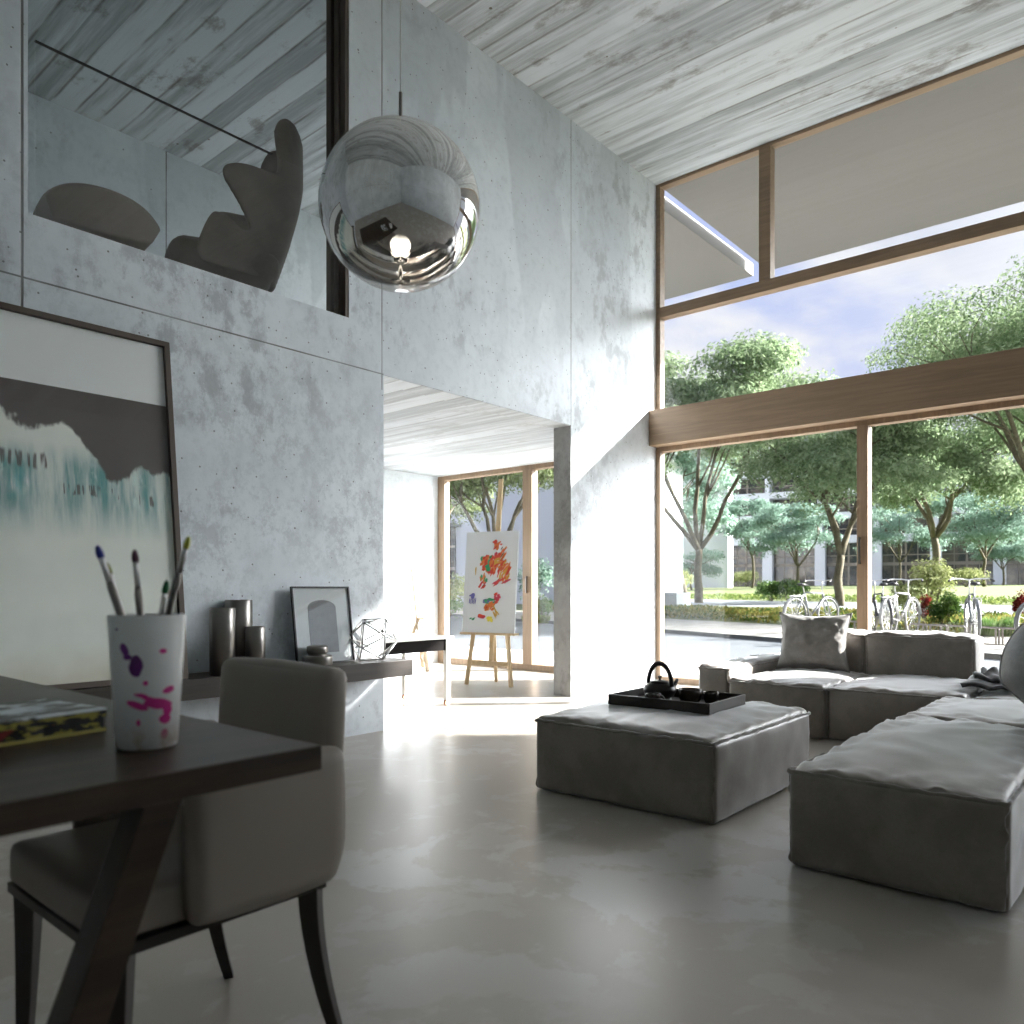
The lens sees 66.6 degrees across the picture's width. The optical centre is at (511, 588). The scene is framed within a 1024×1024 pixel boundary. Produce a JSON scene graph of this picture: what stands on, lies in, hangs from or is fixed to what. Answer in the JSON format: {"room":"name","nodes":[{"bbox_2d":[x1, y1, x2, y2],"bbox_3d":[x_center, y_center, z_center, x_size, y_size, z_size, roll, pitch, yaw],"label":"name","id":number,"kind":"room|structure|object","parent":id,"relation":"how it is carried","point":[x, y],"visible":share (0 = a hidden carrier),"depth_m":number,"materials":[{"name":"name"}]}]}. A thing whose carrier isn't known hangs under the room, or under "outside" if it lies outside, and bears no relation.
{"room":"living room","nodes":[
{"label":"living room","id":0,"kind":"room"},
{"bbox_2d":[28,92,437,664],"bbox_3d":[-4.353,-1.665,6.788,0.200,5.330,10.260,0,0,41],"label":"wall","id":1,"kind":"structure","parent":0,"point":[65,145],"depth_m":7.98,"materials":[{"name":"concrete"}]},
{"bbox_2d":[0,0,655,736],"bbox_3d":[-1.736,-1.665,4.682,0.200,5.330,10.060,0,0,41],"label":"wall","id":2,"kind":"structure","parent":0,"point":[550,311],"depth_m":5.46,"materials":[{"name":"concrete"}]},
{"bbox_2d":[34,40,272,154],"bbox_3d":[-1.768,-2.276,4.565,0.019,0.887,1.840,0,0,41],"label":"glass railing","id":3,"kind":"object","parent":2,"relation":"attached to","point":[35,41],"visible":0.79,"depth_m":4.28,"materials":[{"name":"black metal"}]},
{"bbox_2d":[68,657,412,700],"bbox_3d":[-2.346,0.534,3.582,0.302,0.108,4.794,0,0,41],"label":"wall shelf","id":4,"kind":"object","parent":2,"relation":"attached to","point":[201,685],"visible":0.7,"depth_m":4.88,"materials":[{"name":"brown wood"}]},
{"bbox_2d":[0,301,188,689],"bbox_3d":[-2.756,-0.433,3.094,0.260,1.825,2.920,0,0,41],"label":"painting","id":5,"kind":"object","parent":4,"relation":"on","point":[88,451],"visible":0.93,"depth_m":3.82,"materials":[{"name":"white paint"}]},
{"bbox_2d":[209,607,234,676],"bbox_3d":[-1.608,0.292,4.327,0.136,0.375,0.136,0,0,41],"label":"metal vase","id":6,"kind":"object","parent":4,"relation":"on","point":[221,619],"visible":0.81,"depth_m":4.27,"materials":[{"name":"metal"}]},
{"bbox_2d":[225,600,252,656],"bbox_3d":[-1.611,0.273,4.593,0.156,0.415,0.156,0,0,41],"label":"metal vase","id":7,"kind":"object","parent":4,"relation":"on","point":[243,608],"visible":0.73,"depth_m":4.53,"materials":[{"name":"metal"}]},
{"bbox_2d":[245,626,265,657],"bbox_3d":[-1.483,0.349,4.505,0.112,0.262,0.112,0,0,41],"label":"metal vase","id":8,"kind":"object","parent":4,"relation":"on","point":[255,636],"visible":0.77,"depth_m":4.46,"materials":[{"name":"metal"}]},
{"bbox_2d":[302,645,332,665],"bbox_3d":[-1.213,0.418,4.860,0.184,0.124,0.184,0,0,41],"label":"metal box","id":9,"kind":"object","parent":4,"relation":"on","point":[317,654],"visible":0.88,"depth_m":4.80,"materials":[{"name":"metal"}]},
{"bbox_2d":[290,586,354,662],"bbox_3d":[-1.213,0.233,5.014,0.088,0.494,0.445,0,0,41],"label":"framed picture","id":10,"kind":"object","parent":4,"relation":"on","point":[321,615],"visible":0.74,"depth_m":5.02,"materials":[{"name":"white paper"}]},
{"bbox_2d":[308,600,338,651],"bbox_3d":[-1.214,0.241,5.015,0.002,0.340,0.215,-11,-7,40],"label":"print","id":11,"kind":"object","parent":10,"relation":"attached to","point":[323,615],"depth_m":5.02},
{"bbox_2d":[350,618,397,660],"bbox_3d":[-0.932,0.339,5.218,0.328,0.286,0.293,0,0,41],"label":"sculpture","id":12,"kind":"object","parent":4,"relation":"on","point":[364,622],"visible":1,"depth_m":5.20,"materials":[{"name":"silver metal"}]},
{"bbox_2d":[326,0,348,317],"bbox_3d":[-1.190,-3.076,5.310,0.176,2.488,0.054,0,0,41],"label":"window frame","id":13,"kind":"structure","parent":2,"relation":"attached to","point":[337,11],"depth_m":5.29,"materials":[{"name":"brown metal"}]},
{"bbox_2d":[438,462,553,672],"bbox_3d":[0.209,-0.256,9.540,3.157,2.512,0.148,0,0,41],"label":"window","id":14,"kind":"structure","parent":2,"relation":"in","point":[530,472],"depth_m":9.53,"materials":[{"name":"brown wood"}]},
{"bbox_2d":[554,425,570,696],"bbox_3d":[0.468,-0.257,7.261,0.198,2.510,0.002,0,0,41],"label":"column","id":15,"kind":"structure","parent":2,"relation":"attached to","point":[562,435],"depth_m":7.26,"materials":[{"name":"concrete"}]},
{"bbox_2d":[384,375,569,476],"bbox_3d":[-2.976,-1.669,5.665,3.353,0.326,9.942,0,0,41],"label":"ceiling","id":16,"kind":"structure","parent":0,"point":[429,431],"depth_m":7.59,"materials":[{"name":"wood"}]},
{"bbox_2d":[0,663,1023,1023],"bbox_3d":[-0.260,1.100,3.327,10.920,0.200,10.320,0,0,41],"label":"floor","id":17,"kind":"structure","parent":0,"point":[463,889],"depth_m":2.33,"materials":[{"name":"concrete"}]},
{"bbox_2d":[0,676,320,1023],"bbox_3d":[-1.363,0.634,1.534,1.900,0.749,1.000,0,0,41],"label":"dining table","id":18,"kind":"object","parent":17,"relation":"on","point":[52,782],"visible":0.97,"depth_m":1.12,"materials":[{"name":"brown wood"}]},
{"bbox_2d":[0,699,106,746],"bbox_3d":[-0.931,0.238,1.328,0.227,0.042,0.368,0,0,32],"label":"book","id":19,"kind":"object","parent":18,"relation":"on","point":[29,721],"visible":1,"depth_m":1.36,"materials":[{"name":"paper"}]},
{"bbox_2d":[107,613,185,750],"bbox_3d":[-0.602,0.151,1.287,0.119,0.216,0.119,0,0,41],"label":"cup","id":20,"kind":"object","parent":18,"relation":"on","point":[146,652],"visible":0.98,"depth_m":1.24,"materials":[{"name":"ceramic"}]},
{"bbox_2d":[95,545,124,615],"bbox_3d":[-0.629,0.088,1.281,0.104,0.318,0.013,0,0,-10],"label":"brush","id":21,"kind":"object","parent":20,"relation":"in","point":[112,591],"visible":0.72,"depth_m":1.27,"materials":[{"name":"metal"}]},
{"bbox_2d":[131,549,143,615],"bbox_3d":[-0.610,0.091,1.286,0.032,0.312,0.012,0,0,-21],"label":"brush","id":22,"kind":"object","parent":20,"relation":"in","point":[138,594],"visible":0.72,"depth_m":1.28,"materials":[{"name":"metal"}]},
{"bbox_2d":[159,580,168,614],"bbox_3d":[-0.587,0.117,1.278,0.070,0.261,0.011,0,0,29],"label":"brush","id":23,"kind":"object","parent":20,"relation":"in","point":[165,588],"visible":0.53,"depth_m":1.26,"materials":[{"name":"metal"}]},
{"bbox_2d":[165,536,189,614],"bbox_3d":[-0.576,0.081,1.281,0.104,0.333,0.011,0,0,10],"label":"brush","id":24,"kind":"object","parent":20,"relation":"in","point":[177,579],"visible":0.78,"depth_m":1.27,"materials":[{"name":"metal"}]},
{"bbox_2d":[7,657,346,1023],"bbox_3d":[-0.708,0.585,1.665,0.572,0.838,0.524,0,0,41],"label":"dining chair","id":25,"kind":"object","parent":17,"relation":"on","point":[233,853],"visible":0.73,"depth_m":1.56,"materials":[{"name":"fabric"}]},
{"bbox_2d":[401,568,429,671],"bbox_3d":[-1.230,0.378,9.635,0.397,1.258,0.583,0,0,-11],"label":"easel","id":26,"kind":"object","parent":17,"relation":"on","point":[423,656],"visible":0.62,"depth_m":9.61,"materials":[{"name":"brown wood"}]},
{"bbox_2d":[384,633,453,705],"bbox_3d":[-1.434,0.702,6.053,0.630,0.597,2.160,0,0,41],"label":"desk","id":27,"kind":"object","parent":17,"relation":"on","point":[407,643],"visible":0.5,"depth_m":6.59,"materials":[{"name":"white paint"}]},
{"bbox_2d":[460,479,518,687],"bbox_3d":[-0.165,-0.078,8.163,0.650,2.167,0.398,0,0,29],"label":"easel","id":28,"kind":"object","parent":17,"relation":"on","point":[492,660],"visible":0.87,"depth_m":8.10,"materials":[{"name":"brown wood"}]},
{"bbox_2d":[462,530,519,633],"bbox_3d":[-0.221,-0.070,8.059,0.620,1.047,0.126,0,0,29],"label":"canvas","id":29,"kind":"object","parent":28,"relation":"on","point":[491,564],"visible":1,"depth_m":8.04,"materials":[{"name":"white paper"}]},
{"bbox_2d":[534,701,810,823],"bbox_3d":[0.844,0.795,4.000,0.995,0.405,1.153,0,0,41],"label":"ottoman","id":30,"kind":"object","parent":17,"relation":"on","point":[703,768],"visible":0.84,"depth_m":3.57,"materials":[{"name":"grey fabric"}]},
{"bbox_2d":[608,687,744,714],"bbox_3d":[0.856,0.574,4.050,0.563,0.052,0.436,0,0,39],"label":"tray","id":31,"kind":"object","parent":30,"relation":"on","point":[636,697],"visible":0.77,"depth_m":3.91,"materials":[{"name":"black wood"}]},
{"bbox_2d":[645,692,664,698],"bbox_3d":[0.716,0.560,3.943,0.084,0.060,0.092,0,0,-20],"label":"tea cup","id":32,"kind":"object","parent":31,"relation":"on","point":[648,694],"visible":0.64,"depth_m":3.92,"materials":[{"name":"ceramic"}]},
{"bbox_2d":[643,661,678,699],"bbox_3d":[0.795,0.488,4.181,0.176,0.203,0.204,0,0,19],"label":"teapot","id":33,"kind":"object","parent":31,"relation":"on","point":[667,689],"visible":0.88,"depth_m":4.12,"materials":[{"name":"black metal"}]},
{"bbox_2d":[678,687,701,702],"bbox_3d":[0.917,0.553,4.017,0.120,0.074,0.120,0,0,41],"label":"tea cup","id":34,"kind":"object","parent":31,"relation":"on","point":[689,694],"visible":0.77,"depth_m":3.97,"materials":[{"name":"ceramic"}]},
{"bbox_2d":[703,691,718,703],"bbox_3d":[1.026,0.560,4.017,0.080,0.060,0.080,0,0,41],"label":"tea cup","id":35,"kind":"object","parent":31,"relation":"on","point":[709,696],"visible":0.88,"depth_m":3.99,"materials":[{"name":"ceramic"}]},
{"bbox_2d":[698,653,780,692],"bbox_3d":[1.947,0.769,6.243,0.278,0.458,1.514,0,0,41],"label":"module","id":36,"kind":"object","parent":17,"relation":"on","point":[712,676],"visible":0.34,"depth_m":5.74,"materials":[{"name":"grey fabric"}]},
{"bbox_2d":[728,667,868,738],"bbox_3d":[2.147,0.807,5.756,0.701,0.382,1.090,0,0,41],"label":"module","id":37,"kind":"object","parent":17,"relation":"on","point":[806,689],"visible":0.48,"depth_m":5.36,"materials":[{"name":"grey fabric"}]},
{"bbox_2d":[776,612,852,672],"bbox_3d":[2.350,0.410,6.073,0.547,0.449,0.265,0,0,30],"label":"pillow","id":38,"kind":"object","parent":37,"relation":"on","point":[812,641],"visible":1,"depth_m":5.99,"materials":[{"name":"grey fabric"}]},
{"bbox_2d":[790,629,871,673],"bbox_3d":[2.573,0.657,6.332,0.683,0.681,0.397,0,0,41],"label":"module","id":39,"kind":"object","parent":17,"relation":"on","point":[855,641],"visible":0.13,"depth_m":6.03,"materials":[{"name":"grey fabric"}]},
{"bbox_2d":[787,714,1023,911],"bbox_3d":[1.746,0.797,3.167,0.716,0.402,1.548,0,0,41],"label":"module","id":40,"kind":"object","parent":17,"relation":"on","point":[925,805],"visible":1,"depth_m":2.62,"materials":[{"name":"grey fabric"}]},
{"bbox_2d":[827,674,986,740],"bbox_3d":[2.728,0.807,5.279,0.846,0.382,1.060,0,0,41],"label":"module","id":41,"kind":"object","parent":17,"relation":"on","point":[855,707],"visible":0.58,"depth_m":5.02,"materials":[{"name":"grey fabric"}]},
{"bbox_2d":[865,630,983,678],"bbox_3d":[3.101,0.657,5.881,0.782,0.683,0.408,0,0,41],"label":"cushion","id":42,"kind":"object","parent":17,"relation":"on","point":[942,654],"visible":0.52,"depth_m":5.71,"materials":[{"name":"grey fabric"}]},
{"bbox_2d":[907,696,1023,727],"bbox_3d":[2.663,0.807,4.018,1.008,0.381,0.982,0,0,41],"label":"module","id":43,"kind":"object","parent":17,"relation":"on","point":[948,708],"visible":0.35,"depth_m":4.00,"materials":[{"name":"grey fabric"}]},
{"bbox_2d":[999,622,1023,702],"bbox_3d":[2.657,0.410,3.568,0.718,0.623,0.474,0,0,35],"label":"cushion","id":44,"kind":"object","parent":43,"relation":"on","point":[1011,667],"visible":1,"depth_m":3.64,"materials":[{"name":"grey fabric"}]},
{"bbox_2d":[971,689,1017,699],"bbox_3d":[3.440,0.806,4.670,1.069,0.383,1.061,0,0,41],"label":"module","id":45,"kind":"object","parent":17,"relation":"on","point":[997,694],"visible":0.08,"depth_m":4.68,"materials":[{"name":"grey fabric"}]},
{"bbox_2d":[960,666,1006,690],"bbox_3d":[3.103,0.555,4.871,0.504,0.130,0.536,0,0,41],"label":"folded blanket","id":46,"kind":"object","parent":45,"relation":"on","point":[988,679],"visible":0.52,"depth_m":4.80,"materials":[{"name":"grey fabric"}]},
{"bbox_2d":[28,0,1023,217],"bbox_3d":[-0.279,-4.480,3.305,10.920,0.300,10.260,0,0,41],"label":"ceiling","id":47,"kind":"structure","parent":0,"point":[673,89],"depth_m":6.39,"materials":[{"name":"wood"}]},
{"bbox_2d":[318,0,479,292],"bbox_3d":[-0.375,-2.671,2.620,0.536,3.318,0.536,0,0,41],"label":"pendant lamp","id":48,"kind":"object","parent":47,"relation":"hanging from","point":[399,200],"visible":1,"depth_m":2.43,"materials":[{"name":"metal"}]},
{"bbox_2d":[664,196,752,299],"bbox_3d":[-0.466,-4.415,12.129,7.525,0.170,2.910,0,0,41],"label":"canopy","id":49,"kind":"object","parent":47,"relation":"attached to","point":[695,258],"visible":0.21,"depth_m":10.28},
{"bbox_2d":[665,56,1023,268],"bbox_3d":[6.491,-4.480,6.160,10.340,0.300,2.880,0,0,41],"label":"canopy","id":50,"kind":"object","parent":47,"relation":"attached to","point":[955,150],"visible":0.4,"depth_m":8.19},
{"bbox_2d":[451,646,711,678],"bbox_3d":[6.879,1.105,5.736,47.000,0.190,2.740,0,0,41],"label":"terrace","id":51,"kind":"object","parent":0,"point":[687,669],"depth_m":11.28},
{"bbox_2d":[449,616,999,669],"bbox_3d":[-6.174,1.020,2.455,169.125,0.001,93.506,0,0,41],"label":"road","id":52,"kind":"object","parent":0,"point":[676,646],"depth_m":14.24,"materials":[{"name":"grey concrete"}]},
{"bbox_2d":[449,595,462,620],"bbox_3d":[-1.988,0.606,24.039,1.122,0.869,1.218,0,0,1],"label":"shrub","id":53,"kind":"object","parent":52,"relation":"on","point":[452,607],"visible":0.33,"depth_m":23.90,"materials":[{"name":"green plant"}]},
{"bbox_2d":[449,478,507,526],"bbox_3d":[-3.009,-1.849,25.685,6.572,6.009,6.237,0,0,-41],"label":"tree","id":54,"kind":"object","parent":52,"relation":"on","point":[456,509],"visible":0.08,"depth_m":26.75,"materials":[{"name":"green plant"}]},
{"bbox_2d":[449,468,553,531],"bbox_3d":[-0.451,-1.616,18.092,6.085,5.539,5.911,0,0,-42],"label":"tree","id":55,"kind":"object","parent":52,"relation":"on","point":[512,479],"visible":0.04,"depth_m":17.25,"materials":[{"name":"green plant"}]},
{"bbox_2d":[449,453,682,616],"bbox_3d":[-4.320,-2.550,41.880,25.500,8.100,6.700,0,0,29],"label":"building","id":56,"kind":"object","parent":52,"relation":"on","point":[673,537],"visible":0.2,"depth_m":36.82,"materials":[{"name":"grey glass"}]},
{"bbox_2d":[451,614,1001,659],"bbox_3d":[7.781,0.978,9.605,0.070,0.085,170.002,0,0,-27],"label":"kerb","id":57,"kind":"object","parent":52,"relation":"on","point":[993,656],"depth_m":15.95,"materials":[{"name":"concrete"}]},
{"bbox_2d":[449,608,1009,653],"bbox_3d":[8.858,0.885,10.157,2.370,0.110,170.003,0,0,-27],"label":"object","id":58,"kind":"object","parent":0,"point":[753,629],"depth_m":17.59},
{"bbox_2d":[449,572,464,609],"bbox_3d":[-2.185,0.150,29.999,1.617,1.628,1.556,0,0,-25],"label":"shrub","id":59,"kind":"object","parent":58,"relation":"on","point":[458,587],"visible":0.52,"depth_m":29.73,"materials":[{"name":"green plant"}]},
{"bbox_2d":[520,613,550,623],"bbox_3d":[0.700,0.857,22.742,0.967,0.286,1.005,0,0,41],"label":"grass tuft","id":60,"kind":"object","parent":58,"relation":"on","point":[541,618],"visible":0.45,"depth_m":22.60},
{"bbox_2d":[538,594,553,614],"bbox_3d":[0.878,0.555,24.021,0.805,0.808,0.810,0,0,10],"label":"shrub","id":61,"kind":"object","parent":58,"relation":"on","point":[544,605],"visible":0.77,"depth_m":23.82,"materials":[{"name":"green plant"}]},
{"bbox_2d":[510,404,676,491],"bbox_3d":[1.820,-1.997,21.987,5.794,6.147,5.554,0,0,-31],"label":"tree","id":62,"kind":"object","parent":58,"relation":"on","point":[670,465],"visible":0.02,"depth_m":21.61,"materials":[{"name":"green plant"}]},
{"bbox_2d":[782,580,839,615],"bbox_3d":[6.144,0.346,15.881,0.650,1.062,1.716,0,0,40],"label":"bicycle","id":63,"kind":"object","parent":58,"relation":"on","point":[804,603],"visible":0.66,"depth_m":15.84,"materials":[{"name":"silver metal"}]},
{"bbox_2d":[872,579,896,630],"bbox_3d":[6.758,0.355,14.285,0.650,1.062,1.716,0,0,-6],"label":"bicycle","id":64,"kind":"object","parent":58,"relation":"on","point":[882,597],"visible":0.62,"depth_m":14.02,"materials":[{"name":"silver metal"}]},
{"bbox_2d":[878,578,922,630],"bbox_3d":[7.068,0.346,14.090,0.650,1.062,1.716,0,0,30],"label":"bicycle","id":65,"kind":"object","parent":58,"relation":"on","point":[897,617],"visible":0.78,"depth_m":14.04,"materials":[{"name":"silver metal"}]},
{"bbox_2d":[948,578,994,635],"bbox_3d":[7.579,0.353,12.784,0.650,1.062,1.716,0,0,6],"label":"bicycle","id":66,"kind":"object","parent":58,"relation":"on","point":[975,603],"visible":0.93,"depth_m":12.59,"materials":[{"name":"silver metal"}]},
{"bbox_2d":[1014,603,1023,628],"bbox_3d":[8.436,0.336,11.821,1.716,1.062,0.650,0,0,-28],"label":"bicycle","id":67,"kind":"object","parent":58,"relation":"on","point":[1020,609],"visible":0.77,"depth_m":11.69,"materials":[{"name":"silver metal"}]},
{"bbox_2d":[459,604,1011,636],"bbox_3d":[12.805,0.735,12.179,159.720,0.191,70.612,0,0,41],"label":"planting bed","id":68,"kind":"object","parent":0,"point":[519,607],"depth_m":20.09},
{"bbox_2d":[518,555,553,600],"bbox_3d":[0.930,-0.226,29.994,1.657,2.138,1.548,0,0,41],"label":"shrub","id":69,"kind":"object","parent":68,"relation":"on","point":[543,571],"visible":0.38,"depth_m":29.69,"materials":[{"name":"green plant"}]},
{"bbox_2d":[664,592,689,605],"bbox_3d":[5.004,0.586,25.000,1.000,0.920,2.200,0,0,23],"label":"wall","id":70,"kind":"structure","parent":68,"relation":"on","point":[674,598],"depth_m":23.94,"materials":[{"name":"grey stone"}]},
{"bbox_2d":[664,603,856,627],"label":"plants","id":71,"kind":"object","parent":68,"relation":"on","point":[736,612],"depth_m":19.94,"materials":[{"name":"plant"}]},
{"bbox_2d":[886,580,920,610],"bbox_3d":[8.897,0.286,17.688,0.732,0.982,0.786,0,0,-10],"label":"shrub","id":72,"kind":"object","parent":68,"relation":"on","point":[901,598],"visible":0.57,"depth_m":17.58,"materials":[{"name":"green plant"}]},
{"bbox_2d":[872,610,968,632],"label":"plants","id":73,"kind":"object","parent":68,"relation":"on","point":[958,620],"depth_m":15.09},
{"bbox_2d":[914,593,932,623],"bbox_3d":[8.279,0.454,15.653,0.359,0.756,0.362,0,0,-21],"label":"shrub","id":74,"kind":"object","parent":68,"relation":"on","point":[925,601],"visible":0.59,"depth_m":15.57,"materials":[{"name":"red plant"}]},
{"bbox_2d":[905,555,956,607],"bbox_3d":[9.486,-0.004,17.670,1.100,1.543,1.093,0,0,41],"label":"shrub","id":75,"kind":"object","parent":68,"relation":"on","point":[936,577],"visible":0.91,"depth_m":17.50,"materials":[{"name":"green plant"}]},
{"bbox_2d":[926,591,963,630],"bbox_3d":[8.245,0.448,14.818,0.647,0.805,0.675,0,0,-44],"label":"shrub","id":76,"kind":"object","parent":68,"relation":"on","point":[950,604],"visible":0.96,"depth_m":14.69,"materials":[{"name":"green plant"}]},
{"bbox_2d":[975,615,1019,635],"bbox_3d":[8.553,0.646,13.793,0.893,0.352,0.892,0,0,41],"label":"grass tuft","id":77,"kind":"object","parent":68,"relation":"on","point":[993,623],"visible":0.67,"depth_m":13.57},
{"bbox_2d":[981,610,1015,621],"label":"plants","id":78,"kind":"object","parent":68,"relation":"on","point":[987,614],"depth_m":14.83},
{"bbox_2d":[1011,588,1023,613],"bbox_3d":[10.088,0.380,15.415,0.387,0.788,0.410,0,0,26],"label":"shrub","id":79,"kind":"object","parent":68,"relation":"on","point":[1018,601],"visible":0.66,"depth_m":15.36,"materials":[{"name":"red plant"}]},
{"bbox_2d":[690,599,1014,613],"bbox_3d":[18.279,0.590,14.984,159.454,0.099,69.965,0,0,41],"label":"path","id":80,"kind":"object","parent":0,"point":[749,603],"depth_m":28.95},
{"bbox_2d":[664,328,839,602],"bbox_3d":[8.161,-4.883,32.721,9.549,11.288,9.239,0,0,-36],"label":"tree","id":81,"kind":"object","parent":80,"relation":"on","point":[758,362],"visible":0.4,"depth_m":30.37,"materials":[{"name":"green plant"}]},
{"bbox_2d":[754,580,785,600],"bbox_3d":[11.316,0.107,33.981,1.519,0.963,1.567,0,0,41],"label":"shrub","id":82,"kind":"object","parent":80,"relation":"on","point":[761,588],"visible":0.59,"depth_m":33.82,"materials":[{"name":"green plant"}]},
{"bbox_2d":[767,578,810,603],"bbox_3d":[10.669,0.092,30.011,1.763,1.073,1.686,0,0,41],"label":"shrub","id":83,"kind":"object","parent":80,"relation":"on","point":[790,587],"visible":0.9,"depth_m":29.76,"materials":[{"name":"green plant"}]},
{"bbox_2d":[716,378,966,605],"bbox_3d":[11.085,-3.017,26.840,7.917,7.580,8.489,0,0,17],"label":"tree","id":84,"kind":"object","parent":80,"relation":"on","point":[826,461],"visible":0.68,"depth_m":25.06,"materials":[{"name":"green plant"}]},
{"bbox_2d":[860,255,1023,471],"bbox_3d":[15.009,-4.121,21.867,9.357,9.750,10.516,0,0,20],"label":"tree","id":85,"kind":"object","parent":80,"relation":"on","point":[1009,334],"visible":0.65,"depth_m":21.67,"materials":[{"name":"green plant"}]},
{"bbox_2d":[687,584,1023,604],"bbox_3d":[159.926,-0.080,154.980,632.370,1.240,547.350,0,0,41],"label":"lawn","id":86,"kind":"structure","parent":0,"point":[1011,590],"depth_m":46.27,"materials":[{"name":"plant"}]},
{"bbox_2d":[683,548,724,589],"bbox_3d":[14.153,-1.485,62.173,5.708,3.518,5.272,0,0,33],"label":"tree","id":87,"kind":"object","parent":86,"relation":"on","point":[715,556],"visible":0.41,"depth_m":61.43,"materials":[{"name":"green plant"}]},
{"bbox_2d":[670,448,737,591],"bbox_3d":[7.969,-4.003,39.966,7.898,9.436,7.793,0,0,41],"label":"tree","id":88,"kind":"object","parent":86,"relation":"on","point":[689,468],"visible":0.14,"depth_m":38.53,"materials":[{"name":"green plant"}]},
{"bbox_2d":[683,471,732,587],"bbox_3d":[-4.280,-5.600,94.153,60.000,13.200,4.800,0,0,29],"label":"building","id":89,"kind":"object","parent":86,"relation":"on","point":[719,541],"visible":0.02,"depth_m":80.67,"materials":[{"name":"white concrete"}]},
{"bbox_2d":[683,461,740,535],"bbox_3d":[9.687,-3.779,47.486,8.092,8.688,9.427,0,0,30],"label":"tree","id":90,"kind":"object","parent":86,"relation":"on","point":[712,511],"visible":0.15,"depth_m":45.87,"materials":[{"name":"green plant"}]},
{"bbox_2d":[733,570,761,586],"bbox_3d":[26.548,-1.173,88.355,3.329,2.070,3.559,0,0,41],"label":"shrub","id":91,"kind":"object","parent":86,"relation":"on","point":[741,577],"visible":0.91,"depth_m":87.99,"materials":[{"name":"green plant"}]},
{"bbox_2d":[713,496,789,587],"bbox_3d":[21.287,-4.009,69.935,7.878,8.235,7.266,0,0,0],"label":"tree","id":92,"kind":"object","parent":86,"relation":"on","point":[742,529],"visible":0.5,"depth_m":68.23,"materials":[{"name":"green plant"}]},
{"bbox_2d":[747,502,847,581],"bbox_3d":[22.615,-3.320,62.073,7.160,6.900,8.960,0,0,0],"label":"tree","id":93,"kind":"object","parent":86,"relation":"on","point":[791,533],"visible":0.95,"depth_m":60.82,"materials":[{"name":"green plant"}]},
{"bbox_2d":[690,593,1020,604],"bbox_3d":[17.867,0.379,24.892,2.628,0.468,72.117,0,0,-27],"label":"grass","id":94,"kind":"structure","parent":86,"relation":"on","point":[992,600],"depth_m":33.02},
{"bbox_2d":[721,424,1023,585],"bbox_3d":[68.385,-9.450,96.171,81.150,20.300,14.020,0,0,29],"label":"apartment building","id":95,"kind":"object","parent":86,"relation":"on","point":[820,563],"visible":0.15,"depth_m":103.10,"materials":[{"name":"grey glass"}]},
{"bbox_2d":[853,504,955,585],"bbox_3d":[37.510,-4.291,74.803,8.924,8.472,8.912,0,0,41],"label":"tree","id":96,"kind":"object","parent":86,"relation":"on","point":[893,522],"visible":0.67,"depth_m":73.39,"materials":[{"name":"green plant"}]},
{"bbox_2d":[849,412,1023,596],"bbox_3d":[18.672,-3.441,33.911,8.537,7.944,8.472,0,0,9],"label":"tree","id":97,"kind":"object","parent":86,"relation":"on","point":[991,477],"visible":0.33,"depth_m":31.61,"materials":[{"name":"green plant"}]},
{"bbox_2d":[907,490,1023,586],"bbox_3d":[36.667,-4.160,59.894,8.989,8.374,10.319,0,0,-13],"label":"tree","id":98,"kind":"object","parent":86,"relation":"on","point":[1002,527],"visible":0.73,"depth_m":58.42,"materials":[{"name":"green plant"}]},
{"bbox_2d":[946,567,990,586],"bbox_3d":[34.919,-0.905,60.094,3.286,1.643,3.525,0,0,15],"label":"shrub","id":99,"kind":"object","parent":86,"relation":"on","point":[969,573],"visible":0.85,"depth_m":59.64,"materials":[{"name":"green plant"}]},
{"bbox_2d":[963,539,1023,584],"bbox_3d":[47.093,-2.466,75.131,6.488,4.645,6.356,0,0,41],"label":"tree","id":100,"kind":"object","parent":86,"relation":"on","point":[999,552],"visible":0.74,"depth_m":73.51,"materials":[{"name":"green plant"}]},
{"bbox_3d":[-3.050,-1.834,5.729,3.157,0.004,9.942,0,0,41],"label":"floor","id":101,"kind":"structure","parent":0,"visible":0},
{"bbox_2d":[33,183,159,250],"bbox_3d":[-2.517,-2.102,4.719,0.613,0.528,0.515,0,0,-41],"label":"footstool","id":102,"kind":"object","parent":101,"relation":"on","point":[103,212],"visible":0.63,"depth_m":4.53,"materials":[{"name":"beige fabric"}]},
{"bbox_2d":[165,118,302,291],"bbox_3d":[-1.953,-2.561,5.511,0.943,1.445,0.832,0,0,-27],"label":"lounge chair","id":103,"kind":"object","parent":101,"relation":"on","point":[251,248],"visible":0.91,"depth_m":5.27,"materials":[{"name":"beige fabric"}]},
{"bbox_2d":[165,235,278,290],"bbox_3d":[-2.034,-2.236,5.468,0.740,0.260,0.620,0,0,-27],"label":"seat cushion","id":104,"kind":"object","parent":103,"relation":"on","point":[257,266],"depth_m":5.25,"materials":[{"name":"beige fabric"}]},
{"bbox_3d":[4.011,-1.665,-0.233,0.200,5.330,10.060,0,0,41],"label":"wall","id":105,"kind":"structure","parent":0,"visible":0},
{"bbox_2d":[649,347,1023,447],"bbox_3d":[4.326,-1.698,5.953,7.362,0.373,0.248,0,0,41],"label":"wooden beam","id":106,"kind":"structure","parent":105,"relation":"attached to","point":[993,377],"depth_m":6.94,"materials":[{"name":"brown wood"}]},
{"bbox_2d":[656,45,1023,408],"bbox_3d":[4.370,-3.107,6.005,7.363,2.445,0.115,0,0,41],"label":"window","id":107,"kind":"structure","parent":105,"relation":"in","point":[768,283],"depth_m":7.49,"materials":[{"name":"brown wood"}]},
{"bbox_2d":[656,399,1023,685],"bbox_3d":[4.359,-0.256,5.991,7.363,2.512,0.148,0,0,41],"label":"window","id":108,"kind":"structure","parent":105,"relation":"in","point":[864,427],"depth_m":7.01,"materials":[{"name":"brown wood"}]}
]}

